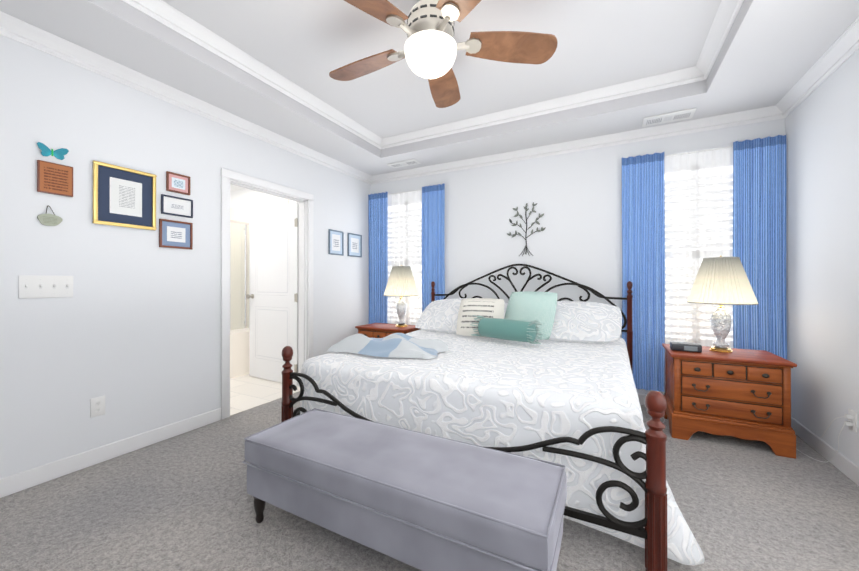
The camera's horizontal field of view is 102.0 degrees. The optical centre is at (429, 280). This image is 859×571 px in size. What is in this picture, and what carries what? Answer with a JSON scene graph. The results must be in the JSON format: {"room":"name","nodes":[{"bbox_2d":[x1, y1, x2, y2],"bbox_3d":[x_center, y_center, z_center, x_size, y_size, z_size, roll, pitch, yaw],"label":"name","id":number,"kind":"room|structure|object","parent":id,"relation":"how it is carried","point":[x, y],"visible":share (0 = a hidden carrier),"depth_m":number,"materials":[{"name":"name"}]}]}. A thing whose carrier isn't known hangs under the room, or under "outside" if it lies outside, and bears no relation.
{"room":"bedroom","nodes":[
{"label":"bedroom","id":0,"kind":"room"},
{"bbox_2d":[0,35,371,478],"bbox_3d":[-1.916,-0.124,2.938,0.120,2.650,4.710,0,0,28],"label":"wall","id":1,"kind":"structure","parent":0,"point":[130,329],"depth_m":2.37,"materials":[{"name":"paint"}]},
{"bbox_2d":[18,275,72,298],"bbox_3d":[-2.286,0.035,2.076,0.019,0.132,0.223,0,0,28],"label":"switch plate","id":2,"kind":"object","parent":1,"relation":"attached to","point":[35,286],"visible":1,"depth_m":2.06,"materials":[{"name":"white plastic"}]},
{"bbox_2d":[37,205,62,225],"bbox_3d":[-2.280,-0.392,2.093,0.015,0.123,0.104,0,0,28],"label":"wall decoration","id":3,"kind":"object","parent":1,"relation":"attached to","point":[49,219],"visible":1,"depth_m":2.08,"materials":[{"name":"ceramic"}]},
{"bbox_2d":[37,142,68,159],"bbox_3d":[-2.272,-0.778,2.099,0.020,0.076,0.136,0,0,28],"label":"butterfly decoration","id":4,"kind":"object","parent":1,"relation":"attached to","point":[46,151],"visible":0.94,"depth_m":2.10,"materials":[{"name":"green metal"}]},
{"bbox_2d":[37,160,72,196],"bbox_3d":[-2.268,-0.618,2.112,0.020,0.188,0.153,0,0,28],"label":"plaque","id":5,"kind":"object","parent":1,"relation":"attached to","point":[54,178],"visible":1,"depth_m":2.10,"materials":[{"name":"brown wood"}]},
{"bbox_2d":[90,396,104,417],"bbox_3d":[-2.180,0.827,2.289,0.009,0.124,0.076,0,0,28],"label":"electrical outlet","id":6,"kind":"object","parent":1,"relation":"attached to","point":[97,406],"visible":1,"depth_m":2.28,"materials":[{"name":"white plastic"}]},
{"bbox_2d":[0,408,220,497],"bbox_3d":[-2.337,1.145,1.976,0.020,0.105,2.320,0,0,28],"label":"baseboard","id":7,"kind":"structure","parent":1,"relation":"attached to","point":[47,472],"depth_m":2.28,"materials":[{"name":"white wood"}]},
{"bbox_2d":[0,11,371,183],"bbox_3d":[-1.826,-1.406,2.895,0.085,0.088,4.470,0,0,28],"label":"crown molding","id":8,"kind":"structure","parent":1,"relation":"attached to","point":[11,27],"depth_m":2.51,"materials":[{"name":"white wood"}]},
{"bbox_2d":[221,168,313,419],"bbox_3d":[-1.620,0.113,3.505,0.156,2.178,1.046,0,0,28],"label":"door frame","id":9,"kind":"structure","parent":1,"relation":"attached to","point":[305,200],"depth_m":3.46,"materials":[{"name":"white wood"}]},
{"bbox_2d":[230,220,249,329],"bbox_3d":[-2.709,0.190,4.518,0.076,2.010,0.940,0,0,28],"label":"glass","id":10,"kind":"object","parent":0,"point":[239,269],"visible":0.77,"depth_m":4.77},
{"bbox_2d":[230,185,298,377],"bbox_3d":[-2.797,-0.121,3.973,2.400,2.650,2.250,0,0,28],"label":"wall","id":11,"kind":"structure","parent":0,"point":[244,202],"depth_m":4.79,"materials":[{"name":"paint"}]},
{"bbox_2d":[246,202,298,385],"bbox_3d":[-1.868,0.152,4.169,0.911,2.080,0.185,0,0,31],"label":"door","id":12,"kind":"structure","parent":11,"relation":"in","point":[272,296],"depth_m":4.14,"materials":[{"name":"white wood"}]},
{"bbox_2d":[230,374,299,415],"bbox_3d":[-2.704,1.231,3.921,2.410,0.064,2.050,0,0,28],"label":"floor","id":13,"kind":"structure","parent":0,"point":[247,391],"depth_m":3.74,"materials":[{"name":"tile"}]},
{"bbox_2d":[0,391,858,570],"bbox_3d":[0.039,1.228,1.915,4.530,0.060,4.710,0,0,28],"label":"floor","id":14,"kind":"structure","parent":0,"point":[183,502],"depth_m":1.75,"materials":[{"name":"grey carpet"}]},
{"bbox_2d":[355,323,419,337],"bbox_3d":[-0.504,0.884,4.346,0.714,0.640,0.473,0,0,28],"label":"nightstand","id":15,"kind":"object","parent":14,"relation":"on","point":[377,330],"visible":0.21,"depth_m":4.21,"materials":[{"name":"brown wood"}]},
{"bbox_2d":[384,265,418,326],"bbox_3d":[-0.347,0.181,4.302,0.437,0.765,0.437,0,0,28],"label":"lamp","id":16,"kind":"object","parent":15,"relation":"on","point":[401,282],"visible":1,"depth_m":4.19,"materials":[{"name":"white fabric"}]},
{"bbox_2d":[242,408,566,570],"bbox_3d":[-0.171,0.978,1.588,1.450,0.437,0.475,0,0,28],"label":"bench","id":17,"kind":"object","parent":14,"relation":"on","point":[422,501],"visible":1,"depth_m":1.38,"materials":[{"name":"grey fabric"}]},
{"bbox_2d":[281,264,703,570],"bbox_3d":[0.533,0.504,2.812,2.325,1.392,2.250,0,0,28],"label":"bed","id":18,"kind":"object","parent":14,"relation":"on","point":[546,375],"visible":0.98,"depth_m":1.94,"materials":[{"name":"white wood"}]},
{"bbox_2d":[323,332,450,359],"bbox_3d":[-0.294,0.459,2.619,0.830,0.129,0.528,0,0,28],"label":"throw","id":19,"kind":"object","parent":18,"relation":"on","point":[395,346],"depth_m":2.51,"materials":[{"name":"fabric"}]},
{"bbox_2d":[662,343,796,458],"bbox_3d":[2.277,0.880,2.726,0.704,0.640,0.543,0,0,28],"label":"nightstand","id":20,"kind":"object","parent":14,"relation":"on","point":[745,394],"visible":1,"depth_m":2.52,"materials":[{"name":"brown wood"}]},
{"bbox_2d":[670,341,701,351],"bbox_3d":[2.050,0.527,2.789,0.200,0.066,0.122,0,0,28],"label":"clock radio","id":21,"kind":"object","parent":20,"relation":"on","point":[685,346],"visible":0.98,"depth_m":2.75,"materials":[{"name":"grey plastic"}]},
{"bbox_2d":[687,255,757,352],"bbox_3d":[2.328,0.177,2.782,0.437,0.765,0.437,0,0,28],"label":"lamp","id":22,"kind":"object","parent":20,"relation":"on","point":[720,281],"visible":1,"depth_m":2.69,"materials":[{"name":"white fabric"}]},
{"bbox_2d":[0,0,858,175],"bbox_3d":[0.039,-1.595,1.923,4.530,0.285,4.710,0,0,28],"label":"ceiling","id":23,"kind":"structure","parent":0,"point":[771,52],"depth_m":2.47,"materials":[{"name":"paint"}]},
{"bbox_2d":[122,0,384,148],"bbox_3d":[-1.296,-1.593,2.624,0.080,0.085,3.276,0,0,28],"label":"crown molding","id":24,"kind":"structure","parent":23,"relation":"attached to","point":[162,12],"depth_m":2.52,"materials":[{"name":"white wood"}]},
{"bbox_2d":[387,159,420,167],"bbox_3d":[-0.317,-1.439,4.279,0.400,0.013,0.170,0,0,28],"label":"ceiling vent","id":25,"kind":"object","parent":23,"relation":"in","point":[404,163],"visible":0.98,"depth_m":4.25,"materials":[{"name":"white plastic"}]},
{"bbox_2d":[329,0,557,107],"bbox_3d":[-0.037,-1.384,1.987,1.364,0.504,1.409,0,0,28],"label":"ceiling fan","id":26,"kind":"object","parent":23,"relation":"hanging from","point":[431,48],"visible":1,"depth_m":1.93,"materials":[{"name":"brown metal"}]},
{"bbox_2d":[384,67,695,147],"bbox_3d":[0.767,-1.591,3.351,2.880,0.085,0.080,0,0,28],"label":"crown molding","id":27,"kind":"structure","parent":23,"relation":"attached to","point":[683,76],"depth_m":3.17,"materials":[{"name":"white wood"}]},
{"bbox_2d":[642,108,696,126],"bbox_3d":[2.112,-1.442,3.086,0.380,0.013,0.200,0,0,28],"label":"ceiling vent","id":28,"kind":"object","parent":23,"relation":"in","point":[669,117],"visible":0.98,"depth_m":3.06,"materials":[{"name":"white plastic"}]},
{"bbox_2d":[692,0,743,81],"bbox_3d":[1.341,-1.597,1.249,0.080,0.085,3.276,0,0,28],"label":"crown molding","id":29,"kind":"structure","parent":23,"relation":"attached to","point":[728,10],"depth_m":2.28,"materials":[{"name":"white wood"}]},
{"bbox_2d":[372,118,783,394],"bbox_3d":[1.100,-0.122,3.953,4.290,2.650,0.120,0,0,28],"label":"wall","id":30,"kind":"structure","parent":0,"point":[578,194],"depth_m":3.79,"materials":[{"name":"paint"}]},
{"bbox_2d":[368,183,444,324],"bbox_3d":[-0.321,-0.080,4.580,1.179,2.240,0.080,0,0,28],"label":"curtain","id":31,"kind":"object","parent":30,"relation":"attached to","point":[406,228],"visible":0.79,"depth_m":4.58,"materials":[{"name":"blue fabric"}]},
{"bbox_2d":[507,202,545,255],"bbox_3d":[1.076,-0.573,3.885,0.426,0.596,0.011,0,0,28],"label":"wall art","id":32,"kind":"object","parent":30,"relation":"attached to","point":[520,226],"visible":1,"depth_m":3.88,"materials":[{"name":"black metal"}]},
{"bbox_2d":[372,106,779,183],"bbox_3d":[1.053,-1.403,3.867,4.110,0.088,0.085,0,0,28],"label":"crown molding","id":33,"kind":"structure","parent":30,"relation":"attached to","point":[760,114],"depth_m":3.53,"materials":[{"name":"white wood"}]},
{"bbox_2d":[637,393,645,404],"bbox_3d":[1.055,1.151,3.897,4.260,0.105,0.016,0,0,28],"label":"baseboard","id":34,"kind":"structure","parent":30,"relation":"attached to","point":[641,397],"depth_m":3.37,"materials":[{"name":"white wood"}]},
{"bbox_2d":[622,135,786,391],"bbox_3d":[2.418,-0.084,3.152,1.201,2.240,0.081,0,0,28],"label":"curtain","id":35,"kind":"object","parent":30,"relation":"attached to","point":[684,214],"visible":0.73,"depth_m":3.16,"materials":[{"name":"blue fabric"}]},
{"bbox_2d":[784,49,858,466],"bbox_3d":[1.994,-0.130,0.899,0.120,2.650,4.710,0,0,28],"label":"wall","id":36,"kind":"structure","parent":0,"point":[822,132],"depth_m":2.37,"materials":[{"name":"paint"}]},
{"bbox_2d":[772,17,858,118],"bbox_3d":[1.904,-1.411,0.950,0.085,0.088,4.470,0,0,28],"label":"crown molding","id":37,"kind":"structure","parent":36,"relation":"attached to","point":[838,53],"depth_m":2.33,"materials":[{"name":"white wood"}]},
{"bbox_2d":[791,417,858,485],"bbox_3d":[1.932,1.143,0.928,0.020,0.105,4.470,0,0,28],"label":"baseboard","id":38,"kind":"structure","parent":36,"relation":"attached to","point":[847,467],"depth_m":2.31,"materials":[{"name":"white wood"}]},
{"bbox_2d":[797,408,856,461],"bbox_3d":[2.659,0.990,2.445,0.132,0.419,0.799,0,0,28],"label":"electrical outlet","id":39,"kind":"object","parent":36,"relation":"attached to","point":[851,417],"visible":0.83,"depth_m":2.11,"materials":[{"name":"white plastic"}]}
]}

